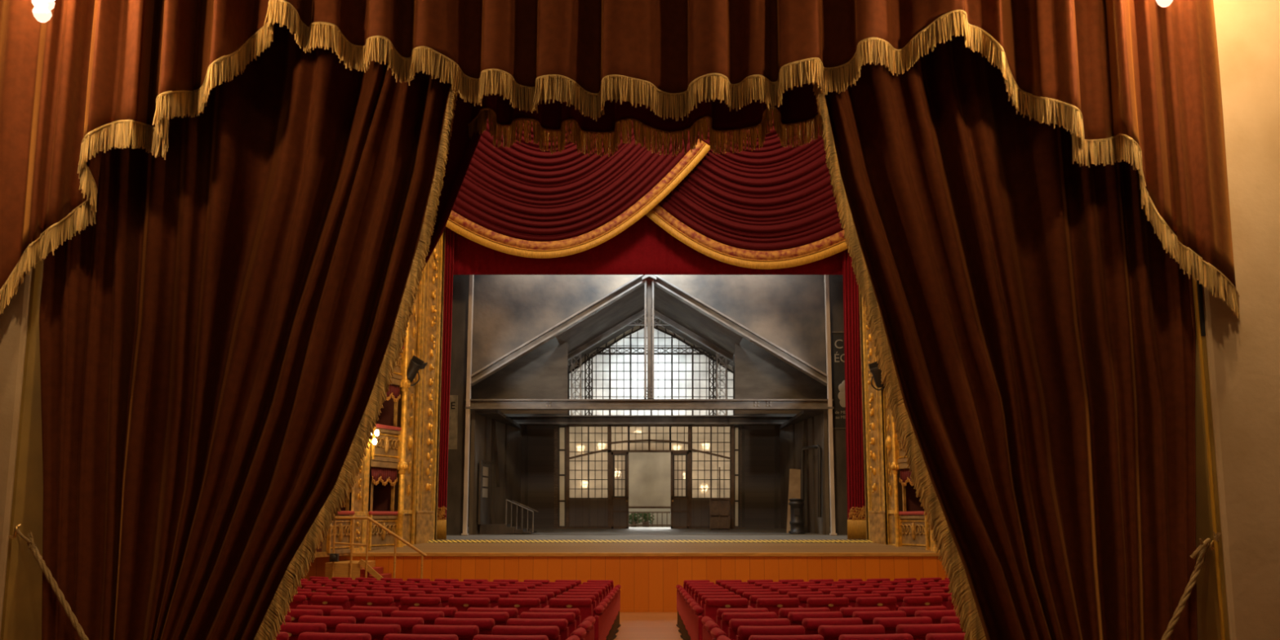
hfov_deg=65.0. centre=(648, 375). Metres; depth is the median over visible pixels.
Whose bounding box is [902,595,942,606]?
chair
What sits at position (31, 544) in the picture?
rope
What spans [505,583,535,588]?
chair
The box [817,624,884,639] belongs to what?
chair
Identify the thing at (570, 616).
chair
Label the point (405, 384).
gilded column
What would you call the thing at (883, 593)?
chair
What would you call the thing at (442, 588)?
chair
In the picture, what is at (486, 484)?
door
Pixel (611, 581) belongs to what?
chair
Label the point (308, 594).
chair
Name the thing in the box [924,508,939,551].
pilaster
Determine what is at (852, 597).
chair
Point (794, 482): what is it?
leaning board
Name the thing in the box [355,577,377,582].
chair
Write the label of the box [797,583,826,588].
chair
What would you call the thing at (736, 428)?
strip window
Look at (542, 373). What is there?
wall
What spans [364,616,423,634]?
chair
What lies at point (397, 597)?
chair
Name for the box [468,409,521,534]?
wall
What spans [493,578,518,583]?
chair
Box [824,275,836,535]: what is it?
post
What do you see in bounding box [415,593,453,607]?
chair
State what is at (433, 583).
chair
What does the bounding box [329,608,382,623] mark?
chair
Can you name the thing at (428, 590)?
chair
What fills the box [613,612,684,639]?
floor
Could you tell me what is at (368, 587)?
chair
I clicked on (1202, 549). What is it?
rope
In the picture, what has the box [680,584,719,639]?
chair
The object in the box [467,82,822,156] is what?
valance
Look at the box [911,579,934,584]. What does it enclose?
chair
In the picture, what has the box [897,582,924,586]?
chair
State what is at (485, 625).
chair
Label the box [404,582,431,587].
chair
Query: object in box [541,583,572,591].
chair
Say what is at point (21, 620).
trim
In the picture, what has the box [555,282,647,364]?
roof panel
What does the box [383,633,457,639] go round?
chair
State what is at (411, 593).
chair
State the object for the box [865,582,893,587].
chair
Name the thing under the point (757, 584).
chair
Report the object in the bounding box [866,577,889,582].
chair
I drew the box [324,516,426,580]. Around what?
steps
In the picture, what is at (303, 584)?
chair
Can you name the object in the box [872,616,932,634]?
chair
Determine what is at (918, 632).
chair
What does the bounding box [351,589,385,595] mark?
chair
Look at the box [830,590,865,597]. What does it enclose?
chair
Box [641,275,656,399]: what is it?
post
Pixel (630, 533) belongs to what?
floor
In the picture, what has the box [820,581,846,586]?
chair
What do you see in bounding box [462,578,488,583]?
chair
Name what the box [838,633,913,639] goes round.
chair
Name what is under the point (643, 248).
pelmet
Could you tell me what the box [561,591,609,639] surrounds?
chair
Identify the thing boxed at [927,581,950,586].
chair
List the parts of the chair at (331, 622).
backrest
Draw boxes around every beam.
[464,399,833,409]
[506,415,794,424]
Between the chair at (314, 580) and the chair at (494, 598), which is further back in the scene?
the chair at (314, 580)
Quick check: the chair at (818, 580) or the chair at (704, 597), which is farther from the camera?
the chair at (818, 580)
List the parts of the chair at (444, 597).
backrest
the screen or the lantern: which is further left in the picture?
the lantern
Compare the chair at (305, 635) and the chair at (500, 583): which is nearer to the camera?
the chair at (305, 635)
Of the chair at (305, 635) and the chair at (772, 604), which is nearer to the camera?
the chair at (305, 635)
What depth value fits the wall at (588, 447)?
32.92 m
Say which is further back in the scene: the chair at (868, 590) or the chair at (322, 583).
the chair at (322, 583)
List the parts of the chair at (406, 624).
backrest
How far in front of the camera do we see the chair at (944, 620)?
7.69 m
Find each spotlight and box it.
[406,355,427,386]
[868,360,885,390]
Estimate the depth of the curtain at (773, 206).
26.14 m
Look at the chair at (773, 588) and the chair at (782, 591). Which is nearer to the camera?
the chair at (782, 591)
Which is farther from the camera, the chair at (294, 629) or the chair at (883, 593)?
the chair at (883, 593)
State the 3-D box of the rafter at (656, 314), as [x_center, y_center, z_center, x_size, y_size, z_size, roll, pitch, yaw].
[1.319,-1.319,31.430,2.740,1.786,0.240,0,-8,0]
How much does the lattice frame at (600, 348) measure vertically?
2.253 m
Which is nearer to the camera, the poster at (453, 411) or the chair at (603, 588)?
the chair at (603, 588)
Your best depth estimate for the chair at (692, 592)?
14.09 m
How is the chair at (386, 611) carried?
on the floor at (633, 625)
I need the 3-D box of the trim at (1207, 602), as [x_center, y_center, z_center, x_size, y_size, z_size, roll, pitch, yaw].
[2.343,0.041,4.676,0.012,4.220,0.928,0,-8,0]
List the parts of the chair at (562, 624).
backrest, armrest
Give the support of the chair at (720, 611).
on the floor at (633, 625)
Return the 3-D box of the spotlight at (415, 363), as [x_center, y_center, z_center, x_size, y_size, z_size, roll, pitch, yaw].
[-5.772,-0.108,24.011,1.100,0.720,0.347,-4,-9,26]
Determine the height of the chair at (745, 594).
0.801 m
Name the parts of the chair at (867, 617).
backrest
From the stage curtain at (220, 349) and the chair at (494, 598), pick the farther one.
the chair at (494, 598)
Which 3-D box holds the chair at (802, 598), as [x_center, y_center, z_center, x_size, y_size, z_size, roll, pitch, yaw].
[1.938,2.944,11.730,0.544,0.801,0.594,2,-8,-11]
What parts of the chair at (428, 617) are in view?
backrest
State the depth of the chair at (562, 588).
14.06 m
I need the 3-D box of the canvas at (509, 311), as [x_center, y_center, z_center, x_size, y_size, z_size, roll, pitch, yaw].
[-2.571,-1.422,28.106,5.141,3.327,0.030,0,-8,0]
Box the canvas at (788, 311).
[657,275,826,373]
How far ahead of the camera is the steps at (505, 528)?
27.89 m
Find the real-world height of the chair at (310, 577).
0.801 m
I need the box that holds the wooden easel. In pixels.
[710,466,729,529]
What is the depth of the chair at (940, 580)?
17.38 m
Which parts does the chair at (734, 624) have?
armrest, backrest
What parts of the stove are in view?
fire door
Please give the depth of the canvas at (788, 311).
28.18 m
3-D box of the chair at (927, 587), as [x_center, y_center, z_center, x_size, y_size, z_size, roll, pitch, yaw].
[4.106,3.531,15.117,0.544,0.801,0.594,3,-9,-22]
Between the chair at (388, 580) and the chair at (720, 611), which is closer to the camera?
the chair at (720, 611)
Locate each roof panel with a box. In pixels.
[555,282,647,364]
[651,284,742,364]
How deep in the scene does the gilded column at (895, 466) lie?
23.61 m
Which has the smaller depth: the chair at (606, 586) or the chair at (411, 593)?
the chair at (411, 593)
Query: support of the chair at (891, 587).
on the floor at (633, 625)
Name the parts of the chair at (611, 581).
panel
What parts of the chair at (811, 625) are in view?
backrest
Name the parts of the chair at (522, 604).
backrest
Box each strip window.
[558,425,565,527]
[733,425,739,527]
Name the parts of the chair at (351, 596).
backrest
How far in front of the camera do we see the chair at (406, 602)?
10.90 m
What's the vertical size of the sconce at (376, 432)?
0.420 m
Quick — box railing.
[628,511,671,526]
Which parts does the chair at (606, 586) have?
panel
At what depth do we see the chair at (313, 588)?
14.21 m
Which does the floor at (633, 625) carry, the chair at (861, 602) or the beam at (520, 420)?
the chair at (861, 602)
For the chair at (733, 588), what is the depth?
14.06 m
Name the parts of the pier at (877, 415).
dado moulding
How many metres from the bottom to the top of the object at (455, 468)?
8.080 m
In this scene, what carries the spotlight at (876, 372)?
attached to the pier at (877, 415)
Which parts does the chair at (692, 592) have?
panel, armrest, backrest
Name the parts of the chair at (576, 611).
backrest, armrest, panel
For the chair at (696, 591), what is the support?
on the floor at (633, 625)
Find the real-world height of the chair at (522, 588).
0.801 m
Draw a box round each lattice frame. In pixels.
[570,316,726,415]
[584,346,715,415]
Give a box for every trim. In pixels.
[0,258,43,639]
[341,551,939,555]
[1191,275,1229,639]
[1196,280,1205,336]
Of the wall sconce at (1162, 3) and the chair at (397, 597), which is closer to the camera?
the wall sconce at (1162, 3)
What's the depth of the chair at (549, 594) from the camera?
12.24 m
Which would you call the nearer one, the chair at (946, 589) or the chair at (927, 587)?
the chair at (946, 589)
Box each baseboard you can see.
[314,548,368,557]
[619,608,677,612]
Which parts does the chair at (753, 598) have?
backrest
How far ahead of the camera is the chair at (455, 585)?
15.38 m
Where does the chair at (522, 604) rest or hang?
on the floor at (633, 625)
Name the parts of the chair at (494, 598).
backrest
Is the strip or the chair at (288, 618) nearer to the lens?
the chair at (288, 618)
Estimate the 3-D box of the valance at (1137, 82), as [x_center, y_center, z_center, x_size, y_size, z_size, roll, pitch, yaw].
[-0.214,-1.076,4.223,5.452,2.133,0.332,0,-8,0]
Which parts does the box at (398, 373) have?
gilt moulding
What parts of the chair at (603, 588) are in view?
armrest, panel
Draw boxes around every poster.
[448,395,457,448]
[831,331,845,428]
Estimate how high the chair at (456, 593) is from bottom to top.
0.801 m
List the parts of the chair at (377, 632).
backrest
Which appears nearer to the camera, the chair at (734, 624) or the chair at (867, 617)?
the chair at (734, 624)
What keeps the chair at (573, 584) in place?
on the floor at (633, 625)
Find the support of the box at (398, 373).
on the box at (387, 447)
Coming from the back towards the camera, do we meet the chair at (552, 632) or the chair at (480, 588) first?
the chair at (480, 588)
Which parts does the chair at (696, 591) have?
panel, armrest, backrest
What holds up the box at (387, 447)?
on the box at (384, 474)
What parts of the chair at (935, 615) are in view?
backrest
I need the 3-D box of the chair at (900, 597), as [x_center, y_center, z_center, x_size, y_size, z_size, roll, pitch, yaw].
[3.022,2.995,12.027,0.544,0.801,0.594,2,-8,-16]
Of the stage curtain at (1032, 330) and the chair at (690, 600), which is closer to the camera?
the stage curtain at (1032, 330)
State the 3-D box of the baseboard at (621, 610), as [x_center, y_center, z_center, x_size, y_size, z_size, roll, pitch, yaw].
[0.000,5.031,21.441,17.400,0.120,0.015,0,-8,0]
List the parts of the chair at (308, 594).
backrest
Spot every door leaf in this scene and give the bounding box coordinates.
[610,452,628,528]
[671,452,688,528]
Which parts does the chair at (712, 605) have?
armrest, panel, backrest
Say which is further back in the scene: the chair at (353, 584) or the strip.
the strip
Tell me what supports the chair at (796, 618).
on the floor at (633, 625)
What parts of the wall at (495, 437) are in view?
head plate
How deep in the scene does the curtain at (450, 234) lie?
25.96 m
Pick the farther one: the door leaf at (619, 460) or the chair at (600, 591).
the door leaf at (619, 460)
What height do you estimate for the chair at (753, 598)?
0.801 m
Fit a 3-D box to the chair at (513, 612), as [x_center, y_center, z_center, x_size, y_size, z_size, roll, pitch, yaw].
[-1.397,2.478,9.047,0.544,0.801,0.594,-1,-8,8]
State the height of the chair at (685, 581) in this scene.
0.801 m
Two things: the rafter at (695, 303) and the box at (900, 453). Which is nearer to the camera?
the box at (900, 453)
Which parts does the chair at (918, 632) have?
backrest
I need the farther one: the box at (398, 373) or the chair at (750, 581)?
the box at (398, 373)
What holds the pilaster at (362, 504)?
on the floor at (429, 546)
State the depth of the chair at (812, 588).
14.29 m
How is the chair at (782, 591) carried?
on the floor at (633, 625)
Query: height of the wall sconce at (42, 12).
0.900 m
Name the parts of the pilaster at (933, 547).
moulding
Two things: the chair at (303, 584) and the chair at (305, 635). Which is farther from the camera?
the chair at (303, 584)
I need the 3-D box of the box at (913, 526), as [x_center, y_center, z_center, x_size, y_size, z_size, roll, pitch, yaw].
[6.658,3.021,23.258,1.377,2.010,1.228,3,-8,-18]
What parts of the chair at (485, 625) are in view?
backrest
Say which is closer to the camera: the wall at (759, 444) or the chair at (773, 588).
the chair at (773, 588)
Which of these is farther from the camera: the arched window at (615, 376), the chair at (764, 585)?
the arched window at (615, 376)
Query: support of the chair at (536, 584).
on the floor at (633, 625)
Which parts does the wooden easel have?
panel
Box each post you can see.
[461,275,474,535]
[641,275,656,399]
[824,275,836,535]
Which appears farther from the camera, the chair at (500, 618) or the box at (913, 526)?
the box at (913, 526)
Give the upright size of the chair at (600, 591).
0.801 m
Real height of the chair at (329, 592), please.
0.801 m
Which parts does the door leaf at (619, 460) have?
panel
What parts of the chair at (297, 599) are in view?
backrest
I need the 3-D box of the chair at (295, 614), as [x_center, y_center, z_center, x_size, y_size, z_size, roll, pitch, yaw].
[-3.022,2.448,8.873,0.544,0.801,0.594,-2,-8,16]
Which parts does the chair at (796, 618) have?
backrest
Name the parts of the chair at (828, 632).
backrest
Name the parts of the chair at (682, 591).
panel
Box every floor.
[368,542,933,551]
[446,526,847,539]
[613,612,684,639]
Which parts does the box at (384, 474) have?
gilt moulding, cushioned rail, cornice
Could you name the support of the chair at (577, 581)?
on the floor at (633, 625)
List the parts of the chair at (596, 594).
backrest, armrest, panel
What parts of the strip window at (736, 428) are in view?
pane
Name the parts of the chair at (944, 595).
backrest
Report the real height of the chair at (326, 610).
0.801 m
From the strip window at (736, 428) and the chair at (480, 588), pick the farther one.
the strip window at (736, 428)
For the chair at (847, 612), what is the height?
0.801 m
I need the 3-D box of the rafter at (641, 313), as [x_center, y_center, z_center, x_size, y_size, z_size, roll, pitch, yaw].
[-1.297,-1.319,31.430,2.697,1.786,0.240,0,-8,0]
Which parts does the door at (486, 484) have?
pane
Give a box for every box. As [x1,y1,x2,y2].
[316,492,355,554]
[349,460,398,551]
[370,377,401,462]
[391,345,404,380]
[896,430,906,462]
[897,462,929,550]
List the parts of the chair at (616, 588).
panel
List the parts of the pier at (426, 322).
dado moulding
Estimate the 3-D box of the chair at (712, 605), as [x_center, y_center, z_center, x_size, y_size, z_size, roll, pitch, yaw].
[0.809,2.786,10.819,0.638,0.801,0.594,1,-8,-5]
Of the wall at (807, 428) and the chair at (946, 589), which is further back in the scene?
the wall at (807, 428)
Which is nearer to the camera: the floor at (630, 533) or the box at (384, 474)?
the box at (384, 474)
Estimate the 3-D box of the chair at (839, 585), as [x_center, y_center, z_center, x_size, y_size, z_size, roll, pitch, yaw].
[3.022,3.620,15.625,0.544,0.801,0.594,2,-8,-16]
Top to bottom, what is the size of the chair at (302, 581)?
0.801 m
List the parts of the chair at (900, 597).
backrest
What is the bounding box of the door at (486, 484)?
[477,459,493,524]
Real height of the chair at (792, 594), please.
0.801 m
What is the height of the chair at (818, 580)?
0.801 m
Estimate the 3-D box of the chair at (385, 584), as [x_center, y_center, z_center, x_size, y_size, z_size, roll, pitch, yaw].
[-4.106,3.694,16.053,0.544,0.801,0.594,-3,-9,22]
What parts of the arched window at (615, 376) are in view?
border pane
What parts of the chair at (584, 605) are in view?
backrest, panel, armrest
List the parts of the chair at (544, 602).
backrest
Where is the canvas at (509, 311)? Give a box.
[471,275,639,373]
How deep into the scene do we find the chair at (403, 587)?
14.65 m
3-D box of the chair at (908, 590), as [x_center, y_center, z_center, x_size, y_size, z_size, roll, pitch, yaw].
[3.564,3.329,13.950,0.544,0.801,0.594,3,-8,-19]
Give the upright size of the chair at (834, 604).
0.801 m
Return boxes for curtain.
[39,22,457,639]
[423,90,495,267]
[436,226,454,539]
[445,115,710,258]
[645,111,848,269]
[813,34,1197,639]
[842,248,866,539]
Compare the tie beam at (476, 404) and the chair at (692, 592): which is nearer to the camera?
the chair at (692, 592)
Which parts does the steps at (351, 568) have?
handrail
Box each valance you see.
[0,0,1239,319]
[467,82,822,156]
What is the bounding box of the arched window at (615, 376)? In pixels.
[567,319,734,415]
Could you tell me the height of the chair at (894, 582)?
0.801 m
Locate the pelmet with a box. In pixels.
[453,214,843,275]
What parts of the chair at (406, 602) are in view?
backrest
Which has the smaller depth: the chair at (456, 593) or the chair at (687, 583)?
the chair at (456, 593)
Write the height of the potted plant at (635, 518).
0.527 m
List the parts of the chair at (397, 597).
backrest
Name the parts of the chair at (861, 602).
backrest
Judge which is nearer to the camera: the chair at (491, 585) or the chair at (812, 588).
the chair at (812, 588)
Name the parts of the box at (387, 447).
gilt moulding, cushioned rail, cornice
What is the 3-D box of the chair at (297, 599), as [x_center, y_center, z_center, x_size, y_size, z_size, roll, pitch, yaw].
[-4.106,2.941,11.716,0.544,0.801,0.594,-3,-9,22]
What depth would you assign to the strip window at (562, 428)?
32.82 m
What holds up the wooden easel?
on the floor at (630, 533)
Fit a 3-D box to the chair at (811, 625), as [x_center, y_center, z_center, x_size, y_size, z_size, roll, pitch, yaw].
[1.397,2.246,7.706,0.544,0.801,0.594,1,-8,-8]
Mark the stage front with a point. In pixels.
(646, 582)
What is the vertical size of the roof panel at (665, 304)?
1.619 m
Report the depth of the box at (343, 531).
21.10 m
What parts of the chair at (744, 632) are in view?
armrest, backrest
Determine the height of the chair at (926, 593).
0.801 m
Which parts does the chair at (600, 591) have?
backrest, armrest, panel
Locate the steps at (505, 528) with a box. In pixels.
[479,499,538,533]
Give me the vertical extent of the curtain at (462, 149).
4.552 m
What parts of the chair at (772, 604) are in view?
backrest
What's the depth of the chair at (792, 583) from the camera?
16.27 m
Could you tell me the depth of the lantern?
20.22 m
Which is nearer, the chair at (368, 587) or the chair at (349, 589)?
the chair at (349, 589)
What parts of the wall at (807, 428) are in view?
head plate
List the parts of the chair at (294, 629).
backrest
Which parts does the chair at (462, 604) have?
backrest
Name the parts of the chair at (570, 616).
backrest, armrest, panel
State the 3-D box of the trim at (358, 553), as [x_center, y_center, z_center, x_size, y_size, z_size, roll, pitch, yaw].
[0.000,3.848,21.670,17.400,0.080,0.210,0,-8,0]
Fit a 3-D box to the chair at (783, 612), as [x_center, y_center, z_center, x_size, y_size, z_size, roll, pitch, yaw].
[1.397,2.478,9.047,0.544,0.801,0.594,1,-8,-8]
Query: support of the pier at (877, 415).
on the floor at (429, 546)
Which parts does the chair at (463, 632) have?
backrest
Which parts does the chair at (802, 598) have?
backrest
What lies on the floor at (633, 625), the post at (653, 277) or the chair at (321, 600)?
the chair at (321, 600)
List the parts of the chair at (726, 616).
panel, armrest, backrest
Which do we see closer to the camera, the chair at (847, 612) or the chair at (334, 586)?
the chair at (847, 612)
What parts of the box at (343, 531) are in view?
gilt moulding, cushioned rail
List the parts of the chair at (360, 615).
backrest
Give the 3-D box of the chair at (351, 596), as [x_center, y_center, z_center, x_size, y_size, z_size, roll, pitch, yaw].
[-3.564,3.030,12.225,0.544,0.801,0.594,-3,-8,19]
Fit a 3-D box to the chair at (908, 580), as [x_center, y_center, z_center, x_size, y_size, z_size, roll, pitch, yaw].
[4.649,4.124,18.534,0.544,0.801,0.594,4,-9,-24]
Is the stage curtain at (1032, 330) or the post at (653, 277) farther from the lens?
the post at (653, 277)
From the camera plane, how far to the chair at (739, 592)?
13.13 m
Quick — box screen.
[628,452,671,508]
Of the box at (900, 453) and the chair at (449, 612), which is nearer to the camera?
the chair at (449, 612)
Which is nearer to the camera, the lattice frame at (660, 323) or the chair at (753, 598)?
the chair at (753, 598)
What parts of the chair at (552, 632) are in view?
backrest, armrest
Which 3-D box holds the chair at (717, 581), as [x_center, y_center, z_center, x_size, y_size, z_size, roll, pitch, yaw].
[1.397,3.936,17.446,0.544,0.801,0.594,1,-8,-8]
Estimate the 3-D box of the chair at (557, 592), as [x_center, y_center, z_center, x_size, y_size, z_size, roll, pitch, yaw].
[-1.397,3.226,13.355,0.544,0.801,0.594,-1,-8,8]
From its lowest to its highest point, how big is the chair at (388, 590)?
0.801 m
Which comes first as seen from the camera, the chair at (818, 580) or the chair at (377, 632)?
the chair at (377, 632)
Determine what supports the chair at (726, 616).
on the floor at (633, 625)
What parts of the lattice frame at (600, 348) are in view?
post, post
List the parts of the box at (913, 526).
cornice, cushioned rail, gilt moulding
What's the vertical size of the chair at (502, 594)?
0.801 m
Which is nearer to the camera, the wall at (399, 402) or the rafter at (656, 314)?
the wall at (399, 402)
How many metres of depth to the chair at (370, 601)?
11.06 m
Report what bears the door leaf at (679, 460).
in the wall at (588, 447)
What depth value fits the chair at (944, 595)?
11.98 m
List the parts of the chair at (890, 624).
backrest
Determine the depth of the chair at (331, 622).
7.71 m
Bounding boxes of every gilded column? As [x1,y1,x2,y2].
[396,320,410,546]
[890,410,900,546]
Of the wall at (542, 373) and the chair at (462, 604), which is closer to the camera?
the chair at (462, 604)
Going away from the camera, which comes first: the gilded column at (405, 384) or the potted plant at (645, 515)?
the gilded column at (405, 384)
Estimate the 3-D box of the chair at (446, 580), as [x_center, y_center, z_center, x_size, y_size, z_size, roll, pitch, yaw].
[-3.564,4.039,18.041,0.544,0.801,0.594,-3,-8,19]
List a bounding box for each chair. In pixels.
[275,631,288,639]
[279,622,328,639]
[282,614,291,622]
[286,608,323,622]
[289,594,307,608]
[295,604,342,616]
[296,588,311,591]
[296,591,326,604]
[297,631,371,639]
[298,615,355,632]
[300,580,312,583]
[300,582,321,588]
[303,585,332,591]
[309,576,328,580]
[310,578,332,583]
[311,595,350,609]
[315,581,340,586]
[315,588,347,595]
[324,583,351,589]
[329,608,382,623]
[331,577,351,581]
[331,591,367,607]
[335,578,358,583]
[335,622,400,639]
[336,586,366,592]
[343,581,368,586]
[350,605,399,617]
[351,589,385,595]
[353,595,395,606]
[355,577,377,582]
[355,583,384,590]
[361,579,386,584]
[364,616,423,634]
[370,586,402,593]
[372,592,409,606]
[373,582,399,586]
[380,577,403,582]
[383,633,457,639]
[388,584,417,590]
[390,580,414,585]
[390,610,444,624]
[391,590,425,596]
[397,596,442,610]
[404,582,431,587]
[406,577,430,582]
[407,587,439,593]
[407,606,457,617]
[412,624,479,639]
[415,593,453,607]
[419,580,445,585]
[422,585,453,591]
[431,590,466,597]
[434,578,458,582]
[434,617,494,635]
[436,582,465,588]
[444,596,491,611]
[445,587,479,594]
[449,581,476,586]
[453,611,509,625]
[458,585,489,591]
[461,594,500,608]
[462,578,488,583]
[466,607,519,618]
[470,583,499,588]
[472,634,548,639]
[473,591,510,597]
[481,581,509,586]
[485,588,519,594]
[491,625,580,639]
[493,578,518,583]
[493,597,541,617]
[496,586,528,591]
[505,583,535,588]
[506,617,586,639]
[507,594,548,608]
[514,581,542,586]
[517,591,555,604]
[520,611,591,639]
[524,579,549,583]
[525,588,561,598]
[528,608,595,639]
[533,586,567,594]
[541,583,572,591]
[543,597,604,639]
[548,582,576,589]
[555,579,582,586]
[555,595,607,639]
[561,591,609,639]
[568,588,612,639]
[573,586,614,639]
[577,584,617,639]
[582,582,618,633]
[586,579,621,627]
[675,579,710,627]
[678,582,714,633]
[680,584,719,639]
[681,586,724,639]
[684,588,728,639]
[686,591,734,639]
[689,595,741,639]
[692,597,753,639]
[701,608,768,639]
[704,611,777,639]
[710,617,790,639]
[715,579,742,586]
[716,625,804,639]
[720,582,748,589]
[724,583,755,591]
[729,586,762,595]
[735,588,770,597]
[742,591,779,604]
[746,579,773,583]
[748,594,789,608]
[748,634,824,639]
[754,581,782,586]
[755,597,804,617]
[761,583,791,588]
[768,586,800,591]
[777,588,811,594]
[777,607,830,618]
[778,578,804,583]
[786,591,823,597]
[787,581,815,586]
[787,611,842,625]
[796,594,835,608]
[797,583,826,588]
[802,617,862,635]
[805,596,852,611]
[806,585,838,591]
[808,578,833,583]
[817,587,851,594]
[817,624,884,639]
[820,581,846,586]
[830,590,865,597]
[831,582,860,588]
[838,578,862,582]
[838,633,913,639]
[839,606,889,617]
[843,585,873,591]
[843,593,880,607]
[851,580,877,585]
[852,610,906,624]
[854,596,899,610]
[857,587,888,593]
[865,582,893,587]
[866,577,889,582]
[871,590,906,596]
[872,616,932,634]
[879,584,908,590]
[881,580,906,585]
[887,592,924,606]
[893,577,916,582]
[894,586,925,593]
[896,622,961,639]
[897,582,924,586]
[897,605,946,617]
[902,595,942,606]
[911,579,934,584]
[911,589,945,595]
[912,583,941,590]
[915,609,959,623]
[920,577,942,582]
[925,632,967,639]
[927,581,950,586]
[929,592,951,608]
[930,586,950,592]
[938,579,950,582]
[941,616,965,632]
[946,595,957,609]
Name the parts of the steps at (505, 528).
handrail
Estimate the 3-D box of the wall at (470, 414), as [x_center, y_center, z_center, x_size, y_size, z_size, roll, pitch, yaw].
[0.000,0.110,32.754,16.200,11.300,12.100,0,-8,0]
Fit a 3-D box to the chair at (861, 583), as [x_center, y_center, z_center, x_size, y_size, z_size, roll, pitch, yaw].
[3.564,3.834,16.858,0.544,0.801,0.594,3,-8,-19]
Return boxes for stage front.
[302,555,947,608]
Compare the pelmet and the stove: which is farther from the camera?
the stove
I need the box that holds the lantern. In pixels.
[329,553,339,561]
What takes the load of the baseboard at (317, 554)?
attached to the stage front
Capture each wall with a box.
[0,0,1279,639]
[394,339,902,511]
[467,413,830,526]
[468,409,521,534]
[470,337,568,413]
[504,353,796,528]
[552,424,746,528]
[734,337,827,413]
[778,409,830,534]
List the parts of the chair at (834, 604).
backrest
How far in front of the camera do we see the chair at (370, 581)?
17.12 m
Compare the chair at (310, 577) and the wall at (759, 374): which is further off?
the wall at (759, 374)
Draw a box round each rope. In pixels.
[8,524,88,639]
[1160,531,1222,639]
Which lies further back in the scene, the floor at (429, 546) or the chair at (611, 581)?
the floor at (429, 546)
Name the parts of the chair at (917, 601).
backrest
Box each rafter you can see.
[471,275,648,386]
[568,306,647,360]
[648,275,827,386]
[651,308,734,361]
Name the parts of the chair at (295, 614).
backrest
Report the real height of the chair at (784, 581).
0.801 m
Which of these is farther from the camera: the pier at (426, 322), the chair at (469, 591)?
the pier at (426, 322)
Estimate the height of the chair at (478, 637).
0.801 m
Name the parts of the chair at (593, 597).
backrest, armrest, panel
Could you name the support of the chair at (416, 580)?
on the floor at (633, 625)
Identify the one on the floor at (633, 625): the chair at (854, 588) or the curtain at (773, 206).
the chair at (854, 588)
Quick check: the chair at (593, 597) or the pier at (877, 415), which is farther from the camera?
the pier at (877, 415)
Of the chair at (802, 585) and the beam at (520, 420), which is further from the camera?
the beam at (520, 420)
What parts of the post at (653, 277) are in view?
cap plate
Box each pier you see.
[402,226,445,546]
[858,284,895,545]
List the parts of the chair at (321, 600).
backrest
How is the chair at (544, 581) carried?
on the floor at (633, 625)
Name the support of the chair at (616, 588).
on the floor at (633, 625)
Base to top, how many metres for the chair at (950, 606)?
0.801 m
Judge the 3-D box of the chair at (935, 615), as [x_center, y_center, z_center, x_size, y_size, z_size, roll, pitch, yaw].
[2.480,2.419,8.708,0.544,0.801,0.594,2,-8,-14]
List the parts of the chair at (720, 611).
panel, armrest, backrest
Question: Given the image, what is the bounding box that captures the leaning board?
[786,468,800,533]
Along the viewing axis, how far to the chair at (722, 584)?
16.04 m
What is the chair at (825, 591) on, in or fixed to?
on the floor at (633, 625)
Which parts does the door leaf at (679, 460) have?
panel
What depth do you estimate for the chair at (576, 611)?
8.78 m
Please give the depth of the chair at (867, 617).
8.34 m
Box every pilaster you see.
[349,442,373,552]
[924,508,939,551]
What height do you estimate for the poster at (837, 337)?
2.714 m
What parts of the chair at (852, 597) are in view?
backrest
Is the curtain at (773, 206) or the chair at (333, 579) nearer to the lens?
the chair at (333, 579)
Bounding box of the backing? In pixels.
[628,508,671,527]
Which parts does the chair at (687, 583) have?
panel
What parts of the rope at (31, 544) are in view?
cord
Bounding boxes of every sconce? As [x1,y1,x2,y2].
[31,0,54,22]
[367,429,378,447]
[1155,0,1173,7]
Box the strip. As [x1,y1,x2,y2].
[427,539,872,542]
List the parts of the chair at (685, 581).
panel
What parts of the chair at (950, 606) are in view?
backrest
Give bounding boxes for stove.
[788,444,821,533]
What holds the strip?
on the floor at (429, 546)
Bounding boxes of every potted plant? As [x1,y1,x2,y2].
[628,512,641,526]
[638,511,654,526]
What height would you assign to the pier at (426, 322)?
10.972 m
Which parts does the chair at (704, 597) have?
panel, armrest, backrest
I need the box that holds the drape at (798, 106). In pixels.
[470,82,817,132]
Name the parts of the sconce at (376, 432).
bulb, bulb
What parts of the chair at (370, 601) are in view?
backrest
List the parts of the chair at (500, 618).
backrest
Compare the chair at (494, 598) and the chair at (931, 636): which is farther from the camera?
the chair at (494, 598)
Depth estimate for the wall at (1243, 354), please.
4.21 m
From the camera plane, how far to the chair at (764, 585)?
15.10 m
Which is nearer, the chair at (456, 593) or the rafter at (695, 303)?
the chair at (456, 593)
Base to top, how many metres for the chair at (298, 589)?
0.801 m
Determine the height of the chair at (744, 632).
0.801 m
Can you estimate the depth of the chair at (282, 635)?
6.26 m
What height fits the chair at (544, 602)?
0.801 m
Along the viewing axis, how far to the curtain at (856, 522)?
25.88 m
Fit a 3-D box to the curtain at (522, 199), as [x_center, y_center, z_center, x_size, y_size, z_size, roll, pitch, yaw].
[-1.884,-6.052,26.087,7.058,6.268,0.427,0,-8,0]
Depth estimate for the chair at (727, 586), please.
15.00 m
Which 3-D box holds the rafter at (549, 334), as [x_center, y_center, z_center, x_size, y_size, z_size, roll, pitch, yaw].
[-2.452,-1.326,27.957,4.978,3.214,0.340,0,-8,0]
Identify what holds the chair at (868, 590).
on the floor at (633, 625)
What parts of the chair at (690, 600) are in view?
panel, armrest, backrest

